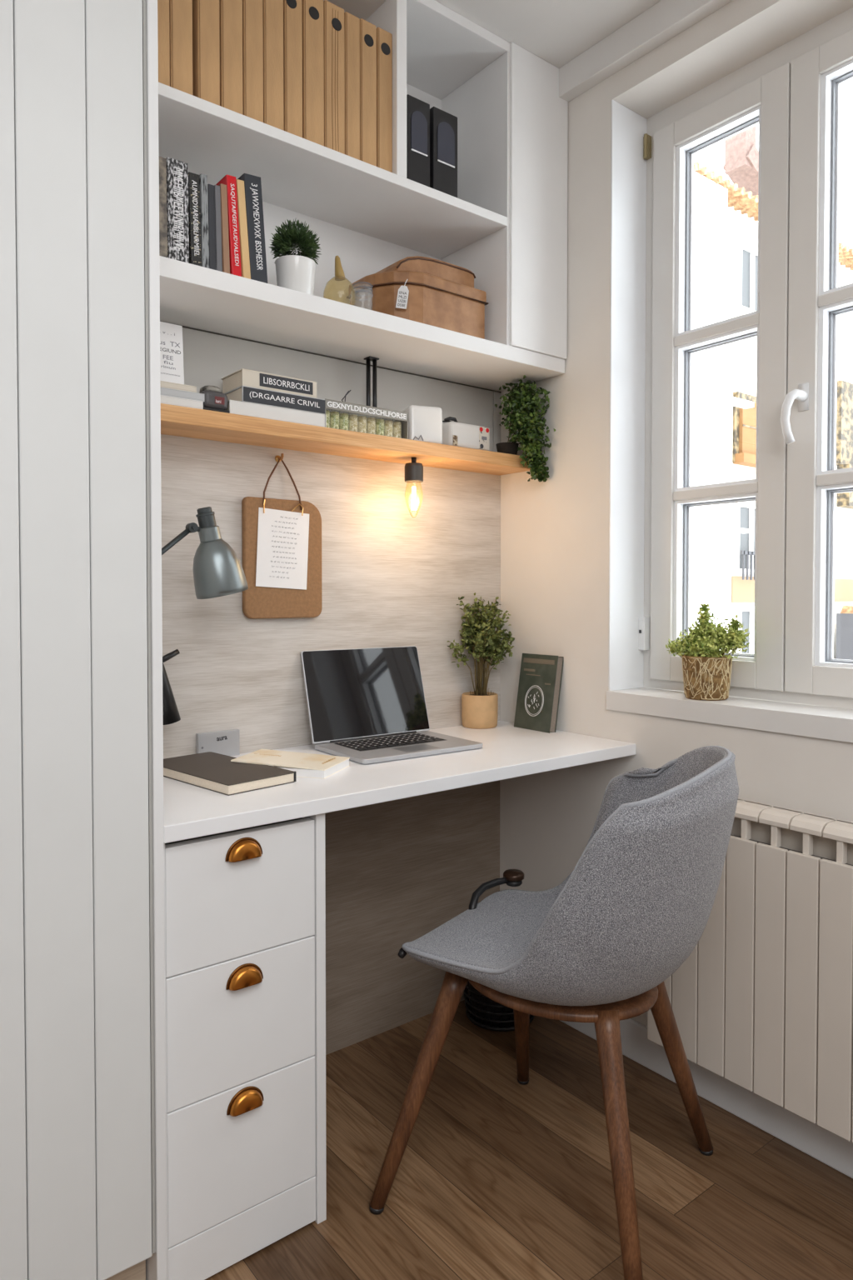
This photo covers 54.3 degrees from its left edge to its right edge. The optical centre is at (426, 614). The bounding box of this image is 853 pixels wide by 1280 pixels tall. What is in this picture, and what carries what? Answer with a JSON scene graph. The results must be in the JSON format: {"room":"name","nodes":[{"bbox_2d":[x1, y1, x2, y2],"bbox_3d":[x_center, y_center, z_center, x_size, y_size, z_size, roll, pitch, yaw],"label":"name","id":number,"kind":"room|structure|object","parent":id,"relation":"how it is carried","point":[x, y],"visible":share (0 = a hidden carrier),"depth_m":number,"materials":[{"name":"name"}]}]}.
{"room":"home office","nodes":[
{"label":"home office","id":0,"kind":"room"},
{"bbox_2d":[205,998,852,1279],"bbox_3d":[0.139,1.118,0.189,2.750,0.060,3.300,-1,2,-38],"label":"floor","id":1,"kind":"structure","parent":0,"point":[497,1177],"depth_m":1.54,"materials":[{"name":"brown wood"}]},
{"bbox_2d":[0,0,166,1279],"bbox_3d":[-1.158,-0.126,0.936,1.573,2.392,0.472,-1,2,-38],"label":"wardrobe","id":2,"kind":"object","parent":1,"relation":"on","point":[83,1175],"visible":1,"depth_m":1.17,"materials":[{"name":"paint"}]},
{"bbox_2d":[162,649,180,724],"bbox_3d":[-0.564,0.144,1.605,0.181,0.148,0.041,-1,2,-38],"label":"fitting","id":3,"kind":"object","parent":2,"relation":"attached to","point":[171,715],"visible":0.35,"depth_m":1.63,"materials":[{"name":"black metal"}]},
{"bbox_2d":[161,506,248,599],"bbox_3d":[-0.475,-0.111,1.574,0.288,0.194,0.101,-1,2,-38],"label":"wall lamp","id":4,"kind":"object","parent":2,"relation":"attached to","point":[217,569],"visible":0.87,"depth_m":1.59,"materials":[{"name":"grey metal"}]},
{"bbox_2d":[164,813,326,1279],"bbox_3d":[-0.423,0.698,1.528,0.290,0.718,0.458,-1,2,-38],"label":"base cabinet","id":5,"kind":"object","parent":1,"relation":"on","point":[245,908],"visible":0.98,"depth_m":1.35,"materials":[{"name":"white paint"}]},
{"bbox_2d":[163,720,635,843],"bbox_3d":[-0.095,0.319,1.778,1.126,0.026,0.461,-1,2,-38],"label":"desktop","id":6,"kind":"object","parent":5,"relation":"on","point":[507,751],"visible":0.74,"depth_m":1.58,"materials":[{"name":"white laminate"}]},
{"bbox_2d":[195,729,239,755],"bbox_3d":[-0.446,0.278,1.783,0.094,0.055,0.013,-1,2,-38],"label":"box","id":7,"kind":"object","parent":6,"relation":"on","point":[227,742],"visible":0.98,"depth_m":1.78,"materials":[{"name":"cardboard"}]},
{"bbox_2d":[163,751,296,795],"bbox_3d":[-0.398,0.300,1.592,0.292,0.019,0.148,1,2,43],"label":"notebook","id":8,"kind":"object","parent":6,"relation":"on","point":[211,771],"visible":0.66,"depth_m":1.54,"materials":[{"name":"black paper"}]},
{"bbox_2d":[230,749,349,778],"bbox_3d":[-0.270,0.297,1.662,0.200,0.024,0.125,0,1,17],"label":"paperback","id":9,"kind":"object","parent":6,"relation":"on","point":[306,765],"visible":0.98,"depth_m":1.64,"materials":[{"name":"white paper"}]},
{"bbox_2d":[300,645,482,764],"bbox_3d":[-0.079,0.193,1.898,0.325,0.219,0.274,-1,2,-36],"label":"laptop","id":10,"kind":"object","parent":6,"relation":"on","point":[368,705],"visible":1,"depth_m":1.95,"materials":[{"name":"metal"}]},
{"bbox_2d":[447,592,514,729],"bbox_3d":[0.158,0.119,2.186,0.139,0.354,0.205,1,2,44],"label":"potted plant","id":11,"kind":"object","parent":6,"relation":"on","point":[479,707],"visible":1,"depth_m":2.17,"materials":[{"name":"green plant"}]},
{"bbox_2d":[514,653,564,733],"bbox_3d":[0.291,0.202,2.157,0.054,0.197,0.128,-1,2,-38],"label":"book","id":12,"kind":"object","parent":6,"relation":"on","point":[541,675],"visible":0.98,"depth_m":2.14,"materials":[{"name":"green paper"}]},
{"bbox_2d":[523,657,554,684],"bbox_3d":[0.288,0.147,2.154,0.001,0.064,0.110,11,-6,-38],"label":"print","id":13,"kind":"object","parent":12,"relation":"attached to","point":[526,660],"depth_m":2.16},
{"bbox_2d":[464,980,534,1031],"bbox_3d":[0.191,0.954,2.160,0.217,0.169,0.217,-1,2,-38],"label":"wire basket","id":14,"kind":"object","parent":1,"relation":"on","point":[488,1014],"visible":0.16,"depth_m":2.09,"materials":[{"name":"black metal"}]},
{"bbox_2d":[369,745,739,1279],"bbox_3d":[0.266,0.647,1.526,0.570,0.823,0.521,1,2,34],"label":"desk chair","id":15,"kind":"object","parent":1,"relation":"on","point":[600,946],"visible":1,"depth_m":1.34,"materials":[{"name":"grey fabric"}]},
{"bbox_2d":[469,869,524,909],"bbox_3d":[0.143,0.601,1.801,0.169,0.065,0.054,-1,2,-38],"label":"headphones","id":16,"kind":"object","parent":15,"relation":"on","point":[512,877],"visible":0.98,"depth_m":1.81,"materials":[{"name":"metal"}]},
{"bbox_2d":[503,869,524,881],"bbox_3d":[0.193,0.576,1.836,0.047,0.016,0.047,-1,2,-38],"label":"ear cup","id":17,"kind":"object","parent":16,"relation":"on","point":[510,875],"depth_m":1.82,"materials":[{"name":"brown leather"}]},
{"bbox_2d":[505,880,522,886],"bbox_3d":[0.193,0.590,1.836,0.038,0.011,0.038,-1,2,-38],"label":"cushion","id":18,"kind":"object","parent":16,"relation":"on","point":[509,882],"depth_m":1.82,"materials":[{"name":"black leather"}]},
{"bbox_2d":[435,0,661,68],"bbox_3d":[0.139,-1.345,0.132,2.750,0.080,3.300,-1,2,-38],"label":"ceiling","id":19,"kind":"structure","parent":0,"point":[557,32],"depth_m":1.89,"materials":[{"name":"paint"}]},
{"bbox_2d":[500,0,852,1026],"bbox_3d":[1.313,-0.140,1.086,0.240,2.534,3.300,-1,2,-38],"label":"wall","id":20,"kind":"structure","parent":0,"point":[555,532],"depth_m":2.04,"materials":[{"name":"paint"}]},
{"bbox_2d":[559,0,733,101],"bbox_3d":[1.280,-1.288,0.878,0.036,0.070,3.038,-1,2,-38],"label":"trim","id":21,"kind":"structure","parent":20,"relation":"attached to","point":[665,20],"depth_m":1.89,"materials":[{"name":"paint"}]},
{"bbox_2d":[559,1018,852,1178],"bbox_3d":[1.216,1.023,1.033,0.012,0.090,3.275,-1,2,-38],"label":"baseboard","id":22,"kind":"structure","parent":20,"relation":"attached to","point":[827,1147],"depth_m":1.73,"materials":[{"name":"white paint"}]},
{"bbox_2d":[606,7,852,743],"bbox_3d":[0.760,-0.491,1.744,0.208,1.452,0.792,-1,2,-38],"label":"window","id":23,"kind":"structure","parent":20,"relation":"in","point":[792,91],"depth_m":1.82,"materials":[{"name":"white plastic"}]},
{"bbox_2d":[665,603,754,700],"bbox_3d":[0.624,0.082,1.853,0.118,0.213,0.195,-1,1,-23],"label":"potted shrub","id":24,"kind":"object","parent":23,"relation":"on","point":[707,669],"visible":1,"depth_m":1.82,"materials":[{"name":"green plant"}]},
{"bbox_2d":[682,654,732,700],"bbox_3d":[0.627,0.140,1.860,0.106,0.096,0.106,-1,2,-38],"label":"pot","id":25,"kind":"object","parent":24,"relation":"attached to","point":[706,677],"depth_m":1.82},
{"bbox_2d":[647,798,852,1142],"bbox_3d":[0.752,0.661,1.550,0.090,0.553,0.752,-1,2,-38],"label":"radiator","id":26,"kind":"object","parent":20,"relation":"attached to","point":[762,1002],"visible":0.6,"depth_m":1.58,"materials":[{"name":"metal"}]},
{"bbox_3d":[-0.841,-0.151,1.565,3.150,2.534,0.120,-1,2,-38],"label":"wall","id":27,"kind":"structure","parent":0,"visible":0},
{"bbox_2d":[275,453,284,462],"bbox_3d":[-0.326,-0.350,1.859,0.016,0.017,0.023,-1,2,-38],"label":"wall hook","id":28,"kind":"object","parent":27,"relation":"attached to","point":[277,457],"visible":1,"depth_m":1.86,"materials":[{"name":"gold metal"}]},
{"bbox_2d":[241,459,322,619],"bbox_3d":[-0.321,-0.172,1.867,0.196,0.361,0.021,-1,2,-38],"label":"cork board","id":29,"kind":"object","parent":27,"relation":"attached to","point":[258,602],"visible":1,"depth_m":1.86,"materials":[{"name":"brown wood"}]},
{"bbox_2d":[255,507,309,589],"bbox_3d":[-0.320,-0.145,1.858,0.136,0.180,0.004,-1,2,-38],"label":"handwritten note","id":30,"kind":"object","parent":29,"relation":"attached to","point":[282,536],"visible":1,"depth_m":1.86,"materials":[{"name":"white paper"}]},
{"bbox_2d":[160,434,500,759],"bbox_3d":[-0.241,-0.027,1.957,1.126,0.697,0.012,-1,2,-38],"label":"wall panel","id":31,"kind":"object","parent":27,"relation":"attached to","point":[392,575],"depth_m":1.95,"materials":[{"name":"brown wood"}]},
{"bbox_2d":[160,320,501,393],"bbox_3d":[-0.240,-0.602,1.942,1.125,0.003,0.012,-1,2,-38],"label":"trim","id":32,"kind":"structure","parent":27,"relation":"attached to","point":[160,321],"depth_m":1.94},
{"bbox_2d":[182,327,500,451],"bbox_3d":[-0.241,-0.505,1.946,1.126,0.192,0.012,-1,2,-38],"label":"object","id":33,"kind":"structure","parent":27,"relation":"attached to","point":[208,357],"depth_m":1.96,"materials":[{"name":"white paint"}]},
{"bbox_2d":[160,403,530,474],"bbox_3d":[-0.202,-0.390,1.896,1.125,0.033,0.142,-1,2,-38],"label":"wooden shelf","id":34,"kind":"object","parent":27,"relation":"attached to","point":[179,421],"visible":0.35,"depth_m":1.83,"materials":[{"name":"brown wood"}]},
{"bbox_2d":[160,395,203,409],"bbox_3d":[-0.549,-0.408,1.613,0.194,0.016,0.116,-1,2,-38],"label":"book","id":35,"kind":"object","parent":34,"relation":"on","point":[164,399],"visible":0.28,"depth_m":1.60,"materials":[{"name":"white paper"}]},
{"bbox_2d":[160,387,204,401],"bbox_3d":[-0.549,-0.424,1.615,0.198,0.015,0.114,-1,2,-38],"label":"book","id":36,"kind":"object","parent":35,"relation":"on","point":[165,392],"visible":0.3,"depth_m":1.60,"materials":[{"name":"grey paper"}]},
{"bbox_2d":[160,380,196,392],"bbox_3d":[-0.554,-0.439,1.609,0.184,0.013,0.105,-1,2,-38],"label":"book","id":37,"kind":"object","parent":36,"relation":"on","point":[163,384],"visible":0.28,"depth_m":1.60,"materials":[{"name":"beige paper"}]},
{"bbox_2d":[160,321,184,384],"bbox_3d":[-0.508,-0.504,1.598,0.084,0.118,0.009,-1,2,-38],"label":"printed card","id":38,"kind":"object","parent":37,"relation":"on","point":[172,370],"visible":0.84,"depth_m":1.61,"materials":[{"name":"white paper"}]},
{"bbox_2d":[160,341,179,347],"bbox_3d":[-0.500,-0.523,1.605,0.050,0.009,0.001,-1,-2,-38],"label":"print","id":39,"kind":"object","parent":38,"relation":"attached to","point":[162,342],"depth_m":1.61},
{"bbox_2d":[160,348,180,354],"bbox_3d":[-0.499,-0.509,1.604,0.052,0.007,0.001,-1,-2,-38],"label":"print","id":40,"kind":"object","parent":38,"relation":"attached to","point":[160,348],"depth_m":1.61},
{"bbox_2d":[199,385,229,413],"bbox_3d":[-0.432,-0.429,1.666,0.056,0.055,0.057,-1,2,-38],"label":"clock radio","id":41,"kind":"object","parent":34,"relation":"on","point":[214,399],"visible":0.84,"depth_m":1.65,"materials":[{"name":"black plastic"}]},
{"bbox_2d":[225,400,326,427],"bbox_3d":[-0.341,-0.418,1.779,0.225,0.028,0.116,-1,2,-38],"label":"book","id":42,"kind":"object","parent":34,"relation":"on","point":[239,407],"visible":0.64,"depth_m":1.73,"materials":[{"name":"white paper"}]},
{"bbox_2d":[225,385,324,414],"bbox_3d":[-0.327,-0.449,1.782,0.196,0.032,0.105,-1,2,-38],"label":"book","id":43,"kind":"object","parent":42,"relation":"on","point":[242,393],"visible":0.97,"depth_m":1.73,"materials":[{"name":"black paper"}]},
{"bbox_2d":[220,368,316,398],"bbox_3d":[-0.335,-0.482,1.775,0.174,0.035,0.103,-1,2,-38],"label":"book","id":44,"kind":"object","parent":43,"relation":"on","point":[247,377],"visible":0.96,"depth_m":1.73,"materials":[{"name":"white paper"}]},
{"bbox_2d":[325,398,408,439],"bbox_3d":[-0.146,-0.438,1.889,0.225,0.062,0.050,-1,2,-38],"label":"rack","id":45,"kind":"object","parent":34,"relation":"on","point":[350,408],"visible":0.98,"depth_m":1.88,"materials":[{"name":"metal"}]},
{"bbox_2d":[325,410,329,427],"bbox_3d":[-0.224,-0.432,1.829,0.023,0.050,0.023,-1,2,-38],"label":"spice jar","id":46,"kind":"object","parent":45,"relation":"in","point":[327,412],"visible":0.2,"depth_m":1.82,"materials":[{"name":"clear glass"}]},
{"bbox_2d":[330,410,339,429],"bbox_3d":[-0.204,-0.432,1.844,0.023,0.050,0.023,-1,2,-38],"label":"spice jar","id":47,"kind":"object","parent":45,"relation":"in","point":[334,416],"visible":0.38,"depth_m":1.83,"materials":[{"name":"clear glass"}]},
{"bbox_2d":[338,410,348,429],"bbox_3d":[-0.185,-0.433,1.859,0.023,0.050,0.023,-1,2,-38],"label":"spice jar","id":48,"kind":"object","parent":45,"relation":"in","point":[343,417],"visible":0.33,"depth_m":1.85,"materials":[{"name":"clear glass"}]},
{"bbox_2d":[341,390,351,401],"bbox_3d":[-0.179,-0.482,1.860,0.031,0.045,0.007,-1,2,-38],"label":"bow","id":49,"kind":"object","parent":45,"relation":"attached to","point":[348,392],"visible":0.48,"depth_m":1.86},
{"bbox_2d":[348,414,357,431],"bbox_3d":[-0.166,-0.433,1.874,0.023,0.050,0.023,-1,2,-38],"label":"spice jar","id":50,"kind":"object","parent":45,"relation":"in","point":[352,419],"visible":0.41,"depth_m":1.86,"materials":[{"name":"clear glass"}]},
{"bbox_2d":[357,415,366,433],"bbox_3d":[-0.147,-0.433,1.889,0.023,0.050,0.023,-1,2,-38],"label":"spice jar","id":51,"kind":"object","parent":45,"relation":"in","point":[362,420],"visible":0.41,"depth_m":1.88,"materials":[{"name":"clear glass"}]},
{"bbox_2d":[366,417,375,434],"bbox_3d":[-0.127,-0.434,1.904,0.023,0.050,0.023,-1,2,-38],"label":"spice jar","id":52,"kind":"object","parent":45,"relation":"in","point":[371,422],"visible":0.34,"depth_m":1.90,"materials":[{"name":"clear glass"}]},
{"bbox_2d":[375,419,384,435],"bbox_3d":[-0.108,-0.434,1.919,0.023,0.050,0.023,-1,2,-38],"label":"spice jar","id":53,"kind":"object","parent":45,"relation":"in","point":[379,422],"visible":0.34,"depth_m":1.91,"materials":[{"name":"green glass"}]},
{"bbox_2d":[384,420,393,436],"bbox_3d":[-0.089,-0.434,1.935,0.023,0.050,0.023,-1,2,-38],"label":"spice jar","id":54,"kind":"object","parent":45,"relation":"in","point":[388,424],"visible":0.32,"depth_m":1.93,"materials":[{"name":"clear glass"}]},
{"bbox_2d":[391,420,401,438],"bbox_3d":[-0.070,-0.435,1.950,0.023,0.050,0.023,-1,2,-38],"label":"spice jar","id":55,"kind":"object","parent":45,"relation":"in","point":[397,425],"visible":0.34,"depth_m":1.94,"materials":[{"name":"clear glass"}]},
{"bbox_2d":[405,457,423,510],"bbox_3d":[-0.030,-0.304,1.997,0.045,0.143,0.045,-1,2,-38],"label":"pendant bulb","id":56,"kind":"object","parent":34,"relation":"hanging from","point":[413,470],"visible":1,"depth_m":1.98,"materials":[{"name":"black metal"}]},
{"bbox_2d":[405,462,423,483],"bbox_3d":[-0.030,-0.341,1.996,0.045,0.045,0.045,-1,2,-38],"label":"socket","id":57,"kind":"object","parent":56,"relation":"attached to","point":[413,471],"depth_m":1.98,"materials":[{"name":"black metal"}]},
{"bbox_2d":[401,405,442,444],"bbox_3d":[-0.011,-0.455,2.019,0.086,0.090,0.075,-1,1,-21],"label":"canister","id":58,"kind":"object","parent":34,"relation":"on","point":[425,423],"visible":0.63,"depth_m":1.99,"materials":[{"name":"white ceramic"}]},
{"bbox_2d":[441,421,489,450],"bbox_3d":[0.090,-0.444,2.102,0.128,0.066,0.070,-1,2,-38],"label":"tin box","id":59,"kind":"object","parent":34,"relation":"on","point":[454,433],"visible":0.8,"depth_m":2.07,"materials":[{"name":"white metal"}]},
{"bbox_2d":[442,416,457,422],"bbox_3d":[0.060,-0.485,2.074,0.047,0.013,0.025,-1,2,-38],"label":"sunglasses","id":60,"kind":"object","parent":59,"relation":"on","point":[447,419],"visible":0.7,"depth_m":2.07,"materials":[{"name":"black plastic"}]},
{"bbox_2d":[453,435,457,445],"bbox_3d":[0.071,-0.428,2.045,0.014,0.024,0.002,-1,2,-38],"label":"print","id":61,"kind":"object","parent":59,"relation":"attached to","point":[455,437],"depth_m":2.04},
{"bbox_2d":[495,375,555,481],"bbox_3d":[0.245,-0.483,2.151,0.107,0.289,0.192,-1,2,-35],"label":"trailing plant","id":62,"kind":"object","parent":34,"relation":"on","point":[525,417],"visible":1,"depth_m":2.13,"materials":[{"name":"green plant"}]},
{"bbox_2d":[158,0,568,391],"bbox_3d":[-0.167,-0.973,1.838,1.124,0.742,0.256,-1,2,-38],"label":"upper cabinet","id":63,"kind":"object","parent":27,"relation":"attached to","point":[506,224],"visible":0.6,"depth_m":1.94,"materials":[{"name":"white wood"}]},
{"bbox_2d":[158,155,167,257],"bbox_3d":[-0.515,-0.719,1.524,0.027,0.178,0.150,-2,2,-38],"label":"book","id":64,"kind":"object","parent":63,"relation":"on","point":[162,165],"visible":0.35,"depth_m":1.47,"materials":[{"name":"grey paper"}]},
{"bbox_2d":[157,0,169,86],"bbox_3d":[-0.536,-1.080,1.542,0.042,0.303,0.211,-1,2,-38],"label":"binder","id":65,"kind":"object","parent":63,"relation":"on","point":[163,40],"visible":0.22,"depth_m":1.47,"materials":[{"name":"brown cardboard"}]},
{"bbox_2d":[165,156,189,263],"bbox_3d":[-0.492,-0.721,1.548,0.040,0.182,0.161,-1,2,-38],"label":"book","id":66,"kind":"object","parent":63,"relation":"on","point":[177,171],"visible":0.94,"depth_m":1.49,"materials":[{"name":"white paper"}]},
{"bbox_2d":[169,0,192,94],"bbox_3d":[-0.502,-1.081,1.568,0.041,0.302,0.211,-1,2,-38],"label":"binder","id":67,"kind":"object","parent":63,"relation":"on","point":[180,11],"visible":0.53,"depth_m":1.49,"materials":[{"name":"brown cardboard"}]},
{"bbox_2d":[188,171,202,266],"bbox_3d":[-0.464,-0.715,1.564,0.022,0.168,0.151,-3,3,-38],"label":"book","id":68,"kind":"object","parent":63,"relation":"on","point":[194,214],"visible":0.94,"depth_m":1.50,"materials":[{"name":"black paper"}]},
{"bbox_2d":[199,173,209,268],"bbox_3d":[-0.447,-0.717,1.572,0.015,0.172,0.140,-2,2,-38],"label":"book","id":69,"kind":"object","parent":63,"relation":"on","point":[202,178],"visible":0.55,"depth_m":1.52,"materials":[{"name":"grey paper"}]},
{"bbox_2d":[192,0,219,105],"bbox_3d":[-0.462,-1.083,1.600,0.042,0.304,0.211,-1,2,-38],"label":"binder","id":70,"kind":"object","parent":63,"relation":"on","point":[206,38],"visible":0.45,"depth_m":1.52,"materials":[{"name":"brown cardboard"}]},
{"bbox_2d":[207,184,215,269],"bbox_3d":[-0.436,-0.710,1.581,0.014,0.158,0.140,-2,2,-38],"label":"book","id":71,"kind":"object","parent":63,"relation":"on","point":[211,194],"visible":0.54,"depth_m":1.52,"materials":[{"name":"grey paper"}]},
{"bbox_2d":[214,185,222,271],"bbox_3d":[-0.426,-0.711,1.588,0.013,0.160,0.140,-2,3,-38],"label":"book","id":72,"kind":"object","parent":63,"relation":"on","point":[217,188],"visible":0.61,"depth_m":1.53,"materials":[{"name":"grey paper"}]},
{"bbox_2d":[218,183,229,273],"bbox_3d":[-0.416,-0.714,1.597,0.020,0.166,0.140,-1,2,-38],"label":"book","id":73,"kind":"object","parent":63,"relation":"on","point":[224,217],"visible":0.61,"depth_m":1.54,"materials":[{"name":"brown paper"}]},
{"bbox_2d":[215,175,241,276],"bbox_3d":[-0.405,-0.725,1.611,0.032,0.187,0.151,-1,2,-38],"label":"book","id":74,"kind":"object","parent":63,"relation":"on","point":[230,181],"visible":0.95,"depth_m":1.55,"materials":[{"name":"red paper"}]},
{"bbox_2d":[219,0,243,114],"bbox_3d":[-0.426,-1.082,1.628,0.043,0.301,0.211,-1,2,-38],"label":"binder","id":75,"kind":"object","parent":63,"relation":"on","point":[230,11],"visible":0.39,"depth_m":1.54,"materials":[{"name":"brown cardboard"}]},
{"bbox_2d":[235,179,250,279],"bbox_3d":[-0.388,-0.724,1.621,0.030,0.185,0.145,-1,2,-38],"label":"book","id":76,"kind":"object","parent":63,"relation":"on","point":[244,249],"visible":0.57,"depth_m":1.56,"materials":[{"name":"beige paper"}]},
{"bbox_2d":[237,173,267,283],"bbox_3d":[-0.372,-0.733,1.643,0.050,0.202,0.161,-1,2,-38],"label":"book","id":77,"kind":"object","parent":63,"relation":"on","point":[252,184],"visible":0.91,"depth_m":1.58,"materials":[{"name":"black paper"}]},
{"bbox_2d":[242,0,263,122],"bbox_3d":[-0.391,-1.083,1.655,0.040,0.304,0.211,-1,2,-38],"label":"binder","id":78,"kind":"object","parent":63,"relation":"on","point":[252,29],"visible":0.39,"depth_m":1.57,"materials":[{"name":"brown cardboard"}]},
{"bbox_2d":[262,0,284,130],"bbox_3d":[-0.358,-1.084,1.682,0.042,0.303,0.211,-1,2,-38],"label":"binder","id":79,"kind":"object","parent":63,"relation":"on","point":[272,10],"visible":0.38,"depth_m":1.60,"materials":[{"name":"brown cardboard"}]},
{"bbox_2d":[283,0,302,137],"bbox_3d":[-0.324,-1.084,1.708,0.038,0.301,0.211,-1,2,-38],"label":"binder","id":80,"kind":"object","parent":63,"relation":"on","point":[292,9],"visible":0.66,"depth_m":1.62,"materials":[{"name":"brown cardboard"}]},
{"bbox_2d":[269,218,320,294],"bbox_3d":[-0.265,-0.714,1.677,0.107,0.162,0.105,-1,2,-38],"label":"potted grass","id":81,"kind":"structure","parent":63,"relation":"on","point":[295,272],"depth_m":1.65,"materials":[{"name":"white ceramic"}]},
{"bbox_2d":[275,255,315,294],"bbox_3d":[-0.264,-0.671,1.680,0.082,0.076,0.082,-1,2,-38],"label":"pot","id":82,"kind":"object","parent":81,"relation":"attached to","point":[296,272],"depth_m":1.65,"materials":[{"name":"white ceramic"}]},
{"bbox_2d":[301,0,324,145],"bbox_3d":[-0.288,-1.085,1.737,0.046,0.304,0.211,-1,2,-38],"label":"binder","id":83,"kind":"object","parent":63,"relation":"on","point":[312,10],"visible":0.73,"depth_m":1.65,"materials":[{"name":"brown cardboard"}]},
{"bbox_2d":[158,82,507,259],"bbox_3d":[-0.248,-0.924,1.779,0.922,0.021,0.250,-1,2,-38],"label":"shelf","id":84,"kind":"object","parent":63,"relation":"attached to","point":[302,179],"depth_m":1.77,"materials":[{"name":"white wood"}]},
{"bbox_2d":[323,0,344,154],"bbox_3d":[-0.250,-1.085,1.767,0.047,0.301,0.211,-1,2,-38],"label":"binder","id":85,"kind":"object","parent":63,"relation":"on","point":[333,15],"visible":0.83,"depth_m":1.68,"materials":[{"name":"brown cardboard"}]},
{"bbox_2d":[323,255,355,302],"bbox_3d":[-0.186,-0.699,1.773,0.069,0.128,0.069,-1,2,-38],"label":"glass bottle","id":86,"kind":"object","parent":63,"relation":"on","point":[339,273],"visible":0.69,"depth_m":1.76,"materials":[{"name":"yellow glass"}]},
{"bbox_2d":[344,11,359,159],"bbox_3d":[-0.216,-1.085,1.794,0.035,0.299,0.211,-1,2,-38],"label":"binder","id":87,"kind":"object","parent":63,"relation":"on","point":[352,22],"visible":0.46,"depth_m":1.71,"materials":[{"name":"brown cardboard"}]},
{"bbox_2d":[350,281,373,308],"bbox_3d":[-0.141,-0.675,1.810,0.049,0.079,0.049,-1,2,-38],"label":"drinking glass","id":88,"kind":"object","parent":63,"relation":"on","point":[359,282],"visible":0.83,"depth_m":1.80,"materials":[{"name":"grey"}]},
{"bbox_2d":[360,18,376,166],"bbox_3d":[-0.185,-1.086,1.818,0.040,0.301,0.211,-1,2,-38],"label":"binder","id":89,"kind":"object","parent":63,"relation":"on","point":[367,30],"visible":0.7,"depth_m":1.74,"materials":[{"name":"brown cardboard"}]},
{"bbox_2d":[364,355,379,407],"bbox_3d":[-0.130,-0.506,1.966,0.029,0.196,0.024,-1,2,-38],"label":"support rod","id":90,"kind":"object","parent":63,"relation":"attached to","point":[369,358],"visible":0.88,"depth_m":1.96,"materials":[{"name":"black metal"}]},
{"bbox_2d":[376,27,392,172],"bbox_3d":[-0.152,-1.087,1.844,0.038,0.301,0.211,-1,2,-38],"label":"binder","id":91,"kind":"object","parent":63,"relation":"on","point":[384,38],"visible":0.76,"depth_m":1.76,"materials":[{"name":"brown cardboard"}]},
{"bbox_2d":[346,255,488,339],"bbox_3d":[-0.020,-0.735,1.971,0.291,0.191,0.177,-1,2,-38],"label":"case","id":92,"kind":"object","parent":63,"relation":"on","point":[442,294],"visible":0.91,"depth_m":1.90,"materials":[{"name":"brown leather"}]},
{"bbox_2d":[395,279,409,309],"bbox_3d":[-0.054,-0.713,1.851,0.029,0.067,0.004,0,1,-4],"label":"price tag","id":93,"kind":"object","parent":92,"relation":"hanging from","point":[402,294],"visible":1,"depth_m":1.85,"materials":[{"name":"white paper"}]},
{"bbox_2d":[406,94,429,187],"bbox_3d":[-0.068,-1.037,1.901,0.063,0.200,0.172,-1,2,-38],"label":"box file","id":94,"kind":"object","parent":63,"relation":"on","point":[417,111],"visible":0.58,"depth_m":1.83,"materials":[{"name":"black cardboard"}]},
{"bbox_2d":[430,106,457,197],"bbox_3d":[-0.008,-1.038,1.948,0.072,0.200,0.172,-1,2,-38],"label":"box file","id":95,"kind":"object","parent":63,"relation":"on","point":[443,125],"visible":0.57,"depth_m":1.88,"materials":[{"name":"black cardboard"}]},
{"bbox_2d":[325,780,499,1054],"bbox_3d":[-0.241,0.684,1.973,1.126,0.724,0.012,-1,2,-38],"label":"wall panel","id":96,"kind":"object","parent":27,"relation":"attached to","point":[397,871],"depth_m":2.10,"materials":[{"name":"brown wood"}]},
{"label":"outside","id":97,"kind":"structure","parent":0,"visible":0},
{"bbox_2d":[836,605,852,708],"bbox_3d":[4.498,0.909,8.104,1.300,1.990,0.400,-1,2,-38],"label":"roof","id":98,"kind":"structure","parent":97,"point":[844,619],"depth_m":7.79,"materials":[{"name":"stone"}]},
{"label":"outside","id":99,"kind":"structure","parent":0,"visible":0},
{"bbox_2d":[673,125,852,706],"bbox_3d":[3.483,-1.541,7.858,6.930,6.900,0.700,-1,2,-38],"label":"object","id":100,"kind":"structure","parent":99,"point":[726,240],"depth_m":6.90,"materials":[{"name":"tile"}]},
{"bbox_2d":[733,402,756,467],"bbox_3d":[2.801,-1.527,7.066,0.540,0.530,0.100,-1,2,-38],"label":"window","id":101,"kind":"structure","parent":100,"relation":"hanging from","point":[744,419],"depth_m":6.95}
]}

